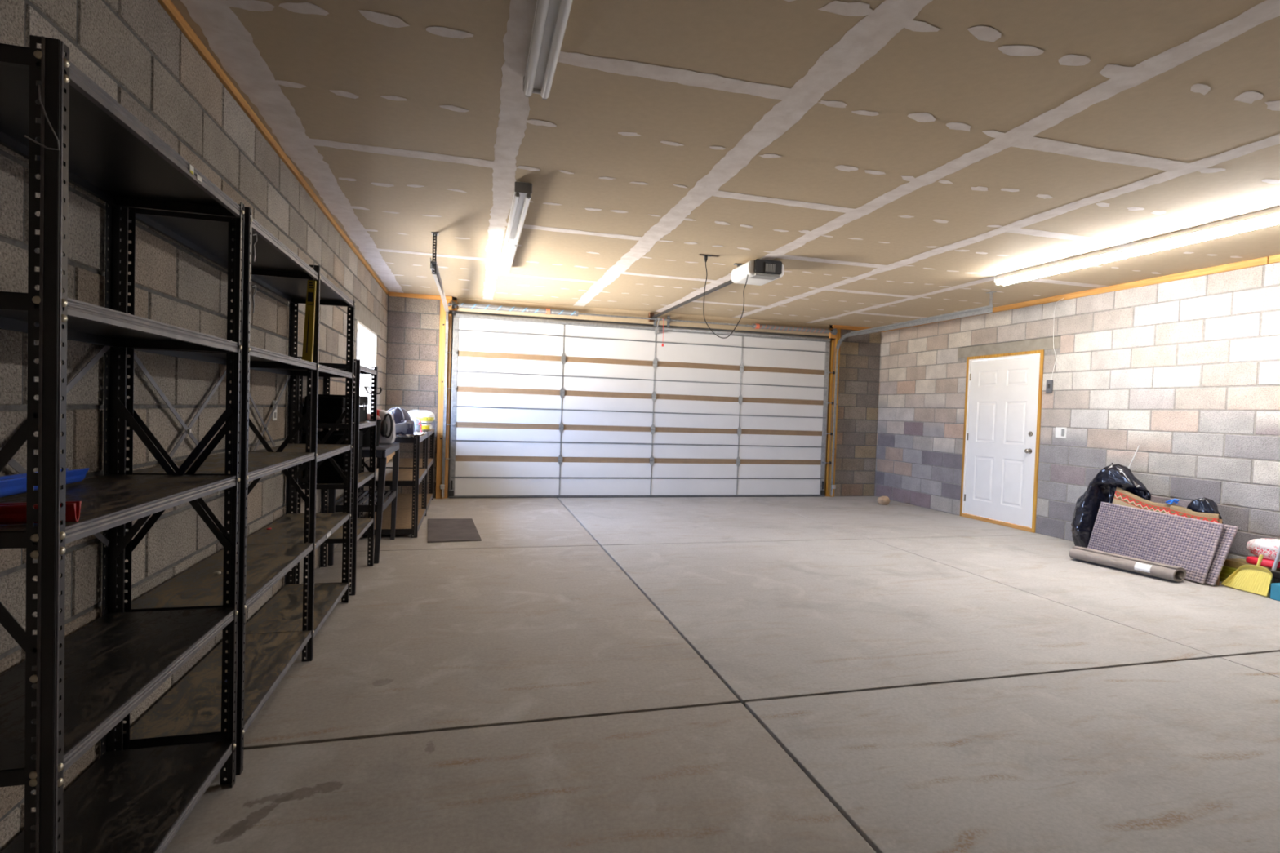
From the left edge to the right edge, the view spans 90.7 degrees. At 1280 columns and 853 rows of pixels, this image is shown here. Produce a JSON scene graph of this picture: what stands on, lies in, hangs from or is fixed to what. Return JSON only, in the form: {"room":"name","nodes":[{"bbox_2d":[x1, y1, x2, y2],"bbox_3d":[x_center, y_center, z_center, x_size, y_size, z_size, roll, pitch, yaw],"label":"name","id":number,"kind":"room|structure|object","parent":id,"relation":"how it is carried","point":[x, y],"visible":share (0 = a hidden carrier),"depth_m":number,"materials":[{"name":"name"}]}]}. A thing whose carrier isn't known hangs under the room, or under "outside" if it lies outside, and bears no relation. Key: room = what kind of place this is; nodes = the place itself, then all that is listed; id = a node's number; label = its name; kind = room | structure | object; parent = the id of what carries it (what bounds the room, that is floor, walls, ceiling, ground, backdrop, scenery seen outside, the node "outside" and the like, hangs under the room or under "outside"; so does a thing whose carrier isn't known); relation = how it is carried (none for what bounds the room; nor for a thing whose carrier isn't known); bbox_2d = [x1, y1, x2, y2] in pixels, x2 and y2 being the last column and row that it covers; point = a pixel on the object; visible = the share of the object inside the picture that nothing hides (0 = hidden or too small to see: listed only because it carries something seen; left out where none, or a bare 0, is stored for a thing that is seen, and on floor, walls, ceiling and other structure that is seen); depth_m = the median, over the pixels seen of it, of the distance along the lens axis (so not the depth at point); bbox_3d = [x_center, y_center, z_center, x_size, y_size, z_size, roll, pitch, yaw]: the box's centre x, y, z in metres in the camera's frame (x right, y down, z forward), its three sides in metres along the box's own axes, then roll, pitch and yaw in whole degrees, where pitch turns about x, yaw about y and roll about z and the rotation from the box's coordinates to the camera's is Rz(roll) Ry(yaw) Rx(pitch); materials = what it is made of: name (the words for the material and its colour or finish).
{"room":"garage","nodes":[
{"label":"garage","id":0,"kind":"room"},
{"bbox_2d":[0,0,387,852],"bbox_3d":[-1.629,-0.169,1.519,0.192,2.682,14.180,1,2,-15],"label":"wall","id":1,"kind":"structure","parent":0,"point":[134,51],"depth_m":2.28,"materials":[{"name":"concrete"}]},
{"bbox_2d":[157,0,388,294],"bbox_3d":[-1.514,-1.484,1.405,0.112,0.038,13.890,1,2,-15],"label":"trim","id":2,"kind":"structure","parent":1,"relation":"attached to","point":[167,5],"depth_m":3.04,"materials":[{"name":"brown wood"}]},
{"bbox_2d":[271,400,276,421],"bbox_3d":[-2.083,-0.091,3.606,0.008,0.115,0.070,1,2,-15],"label":"outlet plate","id":3,"kind":"object","parent":1,"relation":"attached to","point":[274,415],"visible":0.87,"depth_m":3.59,"materials":[{"name":"white plastic"}]},
{"bbox_2d":[355,320,377,413],"bbox_3d":[-2.985,-0.537,6.674,0.202,1.024,1.260,1,2,-15],"label":"window","id":4,"kind":"structure","parent":1,"relation":"in","point":[366,342],"depth_m":7.24,"materials":[{"name":"white glass"}]},
{"bbox_2d":[384,294,439,497],"bbox_3d":[-3.012,-0.395,8.385,0.655,2.682,0.191,1,2,-15],"label":"wall","id":5,"kind":"structure","parent":0,"point":[413,324],"depth_m":8.29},
{"bbox_2d":[388,292,452,300],"bbox_3d":[-2.863,-1.700,8.256,0.788,0.051,0.043,1,2,-15],"label":"trim","id":6,"kind":"structure","parent":5,"relation":"attached to","point":[390,294],"depth_m":8.23,"materials":[{"name":"brown wood"}]},
{"bbox_2d":[430,231,448,497],"bbox_3d":[-2.152,-0.335,6.811,0.060,2.659,3.287,1,2,-15],"label":"door track","id":7,"kind":"object","parent":5,"relation":"attached to","point":[433,265],"visible":1,"depth_m":8.30,"materials":[{"name":"metal"}]},
{"bbox_2d":[440,484,444,497],"bbox_3d":[-2.609,0.858,8.337,0.060,0.183,0.060,1,2,-15],"label":"sensor","id":8,"kind":"object","parent":7,"relation":"attached to","point":[442,486],"visible":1,"depth_m":8.31,"materials":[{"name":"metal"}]},
{"bbox_2d":[444,310,835,497],"bbox_3d":[0.198,-0.231,9.156,5.768,2.540,0.150,1,2,-15],"label":"door","id":9,"kind":"structure","parent":7,"relation":"attached to","point":[540,407],"depth_m":9.06,"materials":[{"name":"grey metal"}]},
{"bbox_2d":[435,299,452,498],"bbox_3d":[-2.608,-0.353,8.414,0.148,2.622,0.144,1,2,-15],"label":"trim","id":10,"kind":"structure","parent":5,"relation":"attached to","point":[442,313],"depth_m":8.36,"materials":[{"name":"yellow wood"}]},
{"bbox_2d":[448,297,832,340],"bbox_3d":[0.252,-1.538,9.261,7.556,0.330,0.110,1,2,-15],"label":"trim","id":11,"kind":"structure","parent":5,"relation":"attached to","point":[450,312],"depth_m":8.47,"materials":[{"name":"wood"}]},
{"bbox_2d":[456,297,829,336],"bbox_3d":[0.243,-1.560,9.149,5.560,0.179,0.102,1,2,-15],"label":"trim","id":12,"kind":"structure","parent":0,"point":[460,300],"depth_m":9.01,"materials":[{"name":"wood"}]},
{"bbox_2d":[163,496,1279,852],"bbox_3d":[1.911,1.324,2.747,7.856,0.140,15.140,1,2,-15],"label":"floor","id":13,"kind":"structure","parent":0,"point":[792,674],"depth_m":2.82,"materials":[{"name":"concrete"}]},
{"bbox_2d":[0,35,244,852],"bbox_3d":[-1.348,0.237,1.547,0.368,1.885,0.946,1,2,-15],"label":"shelving unit","id":14,"kind":"object","parent":13,"relation":"on","point":[69,694],"visible":1,"depth_m":1.54,"materials":[{"name":"black metal"}]},
{"bbox_2d":[0,501,81,524],"bbox_3d":[-1.220,0.163,1.155,0.298,0.038,0.040,1,2,-26],"label":"trough","id":15,"kind":"object","parent":14,"relation":"on","point":[11,513],"visible":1,"depth_m":1.18,"materials":[{"name":"red plastic"}]},
{"bbox_2d":[24,84,59,150],"bbox_3d":[-1.043,-0.543,1.106,0.045,0.114,0.020,1,2,-15],"label":"tie","id":16,"kind":"object","parent":14,"relation":"attached to","point":[38,85],"visible":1,"depth_m":1.10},
{"bbox_2d":[0,467,88,497],"bbox_3d":[-1.381,0.128,1.425,0.054,0.075,0.685,1,2,-28],"label":"trough","id":17,"kind":"object","parent":14,"relation":"on","point":[10,485],"visible":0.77,"depth_m":1.36,"materials":[{"name":"blue plastic"}]},
{"bbox_2d":[115,206,355,775],"bbox_3d":[-1.726,0.180,2.973,0.368,1.900,1.929,1,2,-15],"label":"shelving unit","id":18,"kind":"object","parent":13,"relation":"on","point":[268,644],"visible":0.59,"depth_m":2.54,"materials":[{"name":"black metal"}]},
{"bbox_2d":[213,571,221,575],"bbox_3d":[-1.628,0.565,2.435,0.027,0.014,0.019,2,2,3],"label":"pebble","id":19,"kind":"object","parent":18,"relation":"on","point":[216,573],"visible":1,"depth_m":2.43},
{"bbox_2d":[251,284,256,313],"bbox_3d":[-1.288,-0.426,2.110,0.006,0.095,0.029,2,2,-7],"label":"clip","id":20,"kind":"object","parent":18,"relation":"hanging from","point":[255,286],"visible":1,"depth_m":2.11,"materials":[{"name":"metal"}]},
{"bbox_2d":[252,233,257,262],"bbox_3d":[-1.283,-0.596,2.106,0.006,0.095,0.029,2,2,-7],"label":"clip","id":21,"kind":"object","parent":18,"relation":"hanging from","point":[255,234],"visible":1,"depth_m":2.10,"materials":[{"name":"metal"}]},
{"bbox_2d":[302,280,316,362],"bbox_3d":[-1.552,-0.494,2.964,0.044,0.384,0.055,1,2,-15],"label":"box","id":22,"kind":"object","parent":18,"relation":"on","point":[309,319],"visible":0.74,"depth_m":2.96,"materials":[{"name":"yellow"}]},
{"bbox_2d":[291,356,377,595],"bbox_3d":[-2.108,0.315,4.418,0.378,1.530,0.793,1,2,-15],"label":"shelving unit","id":23,"kind":"object","parent":13,"relation":"on","point":[359,526],"visible":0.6,"depth_m":4.10,"materials":[{"name":"black metal"}]},
{"bbox_2d":[305,395,348,423],"bbox_3d":[-2.069,-0.113,4.209,0.234,0.172,0.288,1,2,-15],"label":"tool case","id":24,"kind":"object","parent":23,"relation":"on","point":[329,409],"visible":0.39,"depth_m":4.08,"materials":[{"name":"grey plastic"}]},
{"bbox_2d":[302,430,363,483],"bbox_3d":[-2.126,0.198,4.402,0.258,0.317,0.668,1,2,-15],"label":"storage tote","id":25,"kind":"object","parent":23,"relation":"on","point":[326,473],"visible":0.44,"depth_m":4.10,"materials":[{"name":"black plastic"}]},
{"bbox_2d":[318,394,368,422],"bbox_3d":[-2.133,-0.131,4.549,0.284,0.187,0.378,1,2,-15],"label":"tool case","id":26,"kind":"object","parent":23,"relation":"on","point":[363,399],"visible":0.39,"depth_m":4.53,"materials":[{"name":"grey plastic"}]},
{"bbox_2d":[364,386,382,395],"bbox_3d":[-2.031,-0.272,4.809,0.129,0.061,0.023,1,2,-15],"label":"clamp","id":27,"kind":"object","parent":23,"relation":"attached to","point":[365,387],"visible":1,"depth_m":4.80,"materials":[{"name":"black metal"}]},
{"bbox_2d":[327,442,399,565],"bbox_3d":[-2.314,0.604,5.317,0.436,0.892,0.972,1,2,-15],"label":"workbench","id":28,"kind":"object","parent":13,"relation":"on","point":[384,452],"visible":0.57,"depth_m":4.92,"materials":[{"name":"black metal"}]},
{"bbox_2d":[337,413,381,447],"bbox_3d":[-2.309,0.021,5.206,0.336,0.277,0.336,1,2,-15],"label":"tub","id":29,"kind":"object","parent":28,"relation":"on","point":[366,438],"visible":0.13,"depth_m":5.11,"materials":[{"name":"black plastic"}]},
{"bbox_2d":[335,490,395,512],"bbox_3d":[-2.309,0.622,5.320,0.388,0.055,0.870,1,2,-15],"label":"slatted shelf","id":30,"kind":"object","parent":28,"relation":"attached to","point":[391,494],"depth_m":5.19,"materials":[{"name":"black metal"}]},
{"bbox_2d":[377,409,395,444],"bbox_3d":[-2.245,0.002,5.596,0.151,0.299,0.249,1,2,-15],"label":"vacuum","id":31,"kind":"object","parent":28,"relation":"on","point":[388,428],"visible":0.94,"depth_m":5.51,"materials":[{"name":"grey plastic"}]},
{"bbox_2d":[357,428,434,538],"bbox_3d":[-2.632,0.518,6.999,0.529,0.955,2.413,1,2,-15],"label":"shelving unit","id":32,"kind":"object","parent":13,"relation":"on","point":[411,508],"visible":0.67,"depth_m":6.50,"materials":[{"name":"black metal"}]},
{"bbox_2d":[387,406,411,435],"bbox_3d":[-2.331,-0.043,6.078,0.246,0.291,0.307,1,2,-15],"label":"duffel bag","id":33,"kind":"object","parent":32,"relation":"on","point":[399,414],"visible":0.51,"depth_m":6.00,"materials":[{"name":"blue fabric"}]},
{"bbox_2d":[395,434,414,437],"bbox_3d":[-2.191,0.085,5.933,0.175,0.028,0.142,1,2,-15],"label":"rag","id":34,"kind":"object","parent":32,"relation":"on","point":[398,435],"visible":0.92,"depth_m":5.88,"materials":[{"name":"grey fabric"}]},
{"bbox_2d":[395,419,414,435],"bbox_3d":[-2.196,0.009,5.866,0.182,0.144,0.174,1,2,-15],"label":"canister","id":35,"kind":"object","parent":34,"relation":"on","point":[405,427],"visible":0.95,"depth_m":5.83,"materials":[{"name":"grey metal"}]},
{"bbox_2d":[406,431,424,435],"bbox_3d":[-2.303,0.070,6.462,0.161,0.011,0.420,1,2,-15],"label":"paper sheet","id":36,"kind":"object","parent":32,"relation":"on","point":[415,433],"visible":0.6,"depth_m":6.41,"materials":[{"name":"white paper"}]},
{"bbox_2d":[411,417,422,432],"bbox_3d":[-2.404,-0.002,6.748,0.165,0.177,0.243,1,2,-15],"label":"plastic bag","id":37,"kind":"object","parent":32,"relation":"on","point":[418,426],"visible":0.59,"depth_m":6.71,"materials":[{"name":"white plastic"}]},
{"bbox_2d":[421,422,432,431],"bbox_3d":[-2.601,0.000,7.436,0.298,0.094,0.419,1,2,-15],"label":"bag","id":38,"kind":"object","parent":32,"relation":"on","point":[425,426],"visible":0.37,"depth_m":7.31,"materials":[{"name":"plastic"}]},
{"bbox_2d":[407,409,435,422],"bbox_3d":[-2.587,-0.120,7.434,0.330,0.145,0.437,1,2,-15],"label":"bag","id":39,"kind":"object","parent":38,"relation":"on","point":[425,416],"visible":0.7,"depth_m":7.27,"materials":[{"name":"plastic"}]},
{"bbox_2d":[427,518,481,542],"bbox_3d":[-1.884,1.030,6.353,0.476,0.012,1.202,1,2,-18],"label":"rubber mat","id":40,"kind":"object","parent":13,"relation":"on","point":[439,530],"visible":1,"depth_m":6.24,"materials":[{"name":"grey rubber"}]},
{"bbox_2d":[876,496,889,505],"bbox_3d":[3.535,1.076,9.185,0.186,0.137,0.158,1,2,-15],"label":"rock","id":41,"kind":"object","parent":13,"relation":"on","point":[884,500],"visible":1,"depth_m":9.13,"materials":[{"name":"stone"}]},
{"bbox_2d":[1071,462,1151,548],"bbox_3d":[4.590,0.800,6.148,0.434,0.900,0.692,1,2,-15],"label":"trash bag","id":42,"kind":"object","parent":13,"relation":"on","point":[1102,488],"visible":0.52,"depth_m":6.21,"materials":[{"name":"black plastic"}]},
{"bbox_2d":[1128,445,1139,468],"bbox_3d":[4.792,0.378,6.181,0.009,0.398,0.146,1,2,-27],"label":"stick","id":43,"kind":"object","parent":42,"relation":"on","point":[1138,446],"visible":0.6,"depth_m":6.15,"materials":[{"name":"plastic"}]},
{"bbox_2d":[1068,546,1186,582],"bbox_3d":[4.225,1.190,5.519,0.187,0.119,0.829,1,2,-23],"label":"rolled mat","id":44,"kind":"object","parent":13,"relation":"on","point":[1173,573],"visible":1,"depth_m":5.42,"materials":[{"name":"beige rubber"}]},
{"bbox_2d":[1087,502,1238,586],"bbox_3d":[4.533,1.001,5.640,0.303,0.506,1.209,1,2,-15],"label":"rug","id":45,"kind":"object","parent":13,"relation":"on","point":[1202,548],"visible":0.91,"depth_m":5.51,"materials":[{"name":"fabric"}]},
{"bbox_2d":[1168,505,1218,523],"bbox_3d":[4.703,0.863,5.385,0.097,0.327,0.463,1,2,-15],"label":"patterned rug","id":46,"kind":"object","parent":45,"relation":"on","point":[1174,510],"visible":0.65,"depth_m":5.40,"materials":[{"name":"beige fabric"}]},
{"bbox_2d":[1165,497,1222,524],"bbox_3d":[4.834,0.941,5.484,0.235,0.668,0.421,1,2,-31],"label":"trash bag","id":47,"kind":"object","parent":13,"relation":"on","point":[1204,504],"visible":0.18,"depth_m":5.40,"materials":[{"name":"black plastic"}]},
{"bbox_2d":[1215,519,1222,586],"bbox_3d":[4.579,1.002,5.678,0.209,0.512,1.241,1,2,-15],"label":"mat","id":48,"kind":"object","parent":13,"relation":"on","point":[1220,520],"visible":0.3,"depth_m":5.08,"materials":[{"name":"fabric"}]},
{"bbox_2d":[1220,554,1273,596],"bbox_3d":[4.749,1.138,4.928,0.145,0.293,0.323,1,2,-15],"label":"dustpan","id":49,"kind":"object","parent":13,"relation":"on","point":[1256,580],"visible":1,"depth_m":4.91,"materials":[{"name":"yellow plastic"}]},
{"bbox_2d":[1219,565,1279,591],"bbox_3d":[4.944,1.224,5.110,0.234,0.129,0.340,1,2,-15],"label":"box","id":50,"kind":"object","parent":13,"relation":"on","point":[1226,571],"visible":0.02,"depth_m":5.19,"materials":[{"name":"yellow cardboard"}]},
{"bbox_2d":[1223,558,1279,571],"bbox_3d":[4.959,1.132,5.110,0.190,0.053,0.300,1,2,-15],"label":"carton","id":51,"kind":"object","parent":50,"relation":"on","point":[1235,563],"visible":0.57,"depth_m":5.16,"materials":[{"name":"brown cardboard"}]},
{"bbox_2d":[1245,555,1279,568],"bbox_3d":[4.979,1.077,5.021,0.160,0.058,0.200,1,2,-15],"label":"packet","id":52,"kind":"object","parent":51,"relation":"on","point":[1252,559],"visible":0.54,"depth_m":4.98,"materials":[{"name":"red plastic"}]},
{"bbox_2d":[1268,546,1279,593],"bbox_3d":[5.007,0.645,4.836,0.277,1.299,0.128,2,2,-1],"label":"broom","id":53,"kind":"object","parent":13,"relation":"on","point":[1276,576],"visible":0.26,"depth_m":4.85,"materials":[{"name":"plastic"}]},
{"bbox_2d":[1270,582,1279,600],"bbox_3d":[4.827,1.239,4.605,0.140,0.119,0.305,1,2,-15],"label":"box","id":54,"kind":"object","parent":13,"relation":"on","point":[1275,587],"visible":1,"depth_m":4.71,"materials":[{"name":"blue plastic"}]},
{"bbox_3d":[5.059,1.189,4.589,0.226,0.233,0.529,1,2,-15],"label":"sack","id":55,"kind":"object","parent":13,"relation":"on","visible":0},
{"bbox_2d":[1246,538,1279,561],"bbox_3d":[5.038,0.969,4.866,0.184,0.161,0.596,1,2,-15],"label":"sack","id":56,"kind":"object","parent":55,"relation":"on","point":[1268,548],"visible":0.91,"depth_m":4.98,"materials":[{"name":"white plastic"}]},
{"bbox_2d":[170,0,1279,327],"bbox_3d":[2.084,-1.461,2.359,7.856,0.102,14.490,1,2,-15],"label":"ceiling","id":57,"kind":"structure","parent":0,"point":[896,158],"depth_m":3.24,"materials":[{"name":"paint"}]},
{"bbox_2d":[498,181,532,275],"bbox_3d":[-1.060,-1.541,5.217,0.111,0.093,2.534,1,2,-15],"label":"fluorescent fixture","id":58,"kind":"object","parent":57,"relation":"attached to","point":[522,197],"visible":1,"depth_m":4.64,"materials":[{"name":"white metal"}]},
{"bbox_2d":[523,0,573,99],"bbox_3d":[-0.135,-1.413,1.543,0.111,0.096,2.454,1,2,-15],"label":"fluorescent fixture","id":59,"kind":"object","parent":57,"relation":"attached to","point":[551,17],"visible":1,"depth_m":2.33,"materials":[{"name":"white metal"}]},
{"bbox_2d":[697,253,719,257],"bbox_3d":[0.623,-1.543,5.711,0.190,0.006,0.040,1,2,-15],"label":"outlet","id":60,"kind":"object","parent":57,"relation":"attached to","point":[703,255],"visible":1,"depth_m":5.70,"materials":[{"name":"plastic"}]},
{"bbox_2d":[648,255,784,346],"bbox_3d":[0.525,-1.223,7.364,0.756,0.740,3.512,1,2,-15],"label":"garage door opener","id":61,"kind":"object","parent":57,"relation":"hanging from","point":[759,272],"visible":1,"depth_m":5.79,"materials":[{"name":"white plastic"}]},
{"bbox_2d":[993,206,1279,285],"bbox_3d":[3.815,-1.377,4.961,0.111,0.093,2.494,1,2,-15],"label":"fluorescent fixture","id":62,"kind":"object","parent":57,"relation":"attached to","point":[1269,217],"visible":1,"depth_m":4.73,"materials":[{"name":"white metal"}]},
{"bbox_2d":[1119,250,1122,257],"bbox_3d":[3.777,-1.358,4.961,0.020,0.047,0.016,1,2,-15],"label":"socket","id":63,"kind":"object","parent":62,"relation":"attached to","point":[1120,251],"depth_m":4.96,"materials":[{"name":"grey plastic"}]},
{"bbox_2d":[834,328,880,496],"bbox_3d":[3.414,-0.233,10.092,0.756,2.682,0.191,1,2,-15],"label":"wall","id":64,"kind":"structure","parent":0,"point":[860,355],"depth_m":10.01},
{"bbox_2d":[446,300,837,338],"bbox_3d":[0.245,-1.516,9.081,5.810,0.155,0.053,1,2,-15],"label":"trim","id":65,"kind":"structure","parent":64,"relation":"attached to","point":[831,335],"depth_m":8.35,"materials":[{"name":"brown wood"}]},
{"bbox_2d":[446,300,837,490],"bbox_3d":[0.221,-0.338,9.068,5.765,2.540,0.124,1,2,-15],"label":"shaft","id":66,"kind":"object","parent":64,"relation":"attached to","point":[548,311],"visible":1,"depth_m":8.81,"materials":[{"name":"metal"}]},
{"bbox_2d":[824,328,840,497],"bbox_3d":[3.006,-0.210,9.908,0.125,2.620,0.139,1,2,-15],"label":"trim","id":67,"kind":"structure","parent":64,"relation":"attached to","point":[833,347],"depth_m":9.87,"materials":[{"name":"brown wood"}]},
{"bbox_2d":[831,324,881,332],"bbox_3d":[3.412,-1.539,9.924,0.863,0.056,0.043,1,2,-15],"label":"trim","id":68,"kind":"structure","parent":64,"relation":"attached to","point":[837,326],"depth_m":9.87,"materials":[{"name":"brown wood"}]},
{"bbox_2d":[828,291,996,495],"bbox_3d":[3.414,-0.197,8.405,0.089,2.659,3.066,1,2,-15],"label":"door track","id":69,"kind":"object","parent":64,"relation":"attached to","point":[985,309],"visible":1,"depth_m":8.54,"materials":[{"name":"metal"}]},
{"bbox_2d":[831,484,835,495],"bbox_3d":[3.005,0.999,9.829,0.060,0.183,0.060,1,2,-15],"label":"sensor","id":70,"kind":"object","parent":69,"relation":"attached to","point":[833,486],"visible":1,"depth_m":9.80,"materials":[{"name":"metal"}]},
{"bbox_2d":[874,262,1279,565],"bbox_3d":[5.658,0.065,3.457,0.192,2.782,14.180,1,2,-15],"label":"wall","id":71,"kind":"structure","parent":0,"point":[1186,372],"depth_m":6.27,"materials":[{"name":"concrete"}]},
{"bbox_2d":[960,349,1044,533],"bbox_3d":[4.444,0.155,7.779,0.174,2.095,1.145,1,2,-15],"label":"door","id":72,"kind":"structure","parent":71,"relation":"in","point":[1003,393],"depth_m":7.72,"materials":[{"name":"white wood"}]},
{"bbox_2d":[1045,297,1063,393],"bbox_3d":[4.620,-0.894,7.027,0.030,1.042,0.176,1,2,-15],"label":"button","id":73,"kind":"object","parent":71,"relation":"attached to","point":[1049,389],"visible":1,"depth_m":7.06,"materials":[{"name":"plastic"}]},
{"bbox_2d":[1055,426,1066,438],"bbox_3d":[4.625,0.067,6.950,0.013,0.117,0.133,1,2,-15],"label":"light switch","id":74,"kind":"object","parent":71,"relation":"attached to","point":[1060,432],"visible":1,"depth_m":6.95,"materials":[{"name":"white plastic"}]},
{"bbox_2d":[881,254,1279,332],"bbox_3d":[5.647,-1.292,3.315,0.072,0.060,13.902,1,2,-15],"label":"trim","id":75,"kind":"structure","parent":71,"relation":"attached to","point":[1273,259],"depth_m":6.08,"materials":[{"name":"brown wood"}]},
{"bbox_2d":[1112,487,1191,513],"bbox_3d":[4.624,0.827,5.767,0.100,0.473,0.762,1,2,-15],"label":"patterned rug","id":76,"kind":"object","parent":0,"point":[1122,497],"visible":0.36,"depth_m":5.88,"materials":[{"name":"fabric"}]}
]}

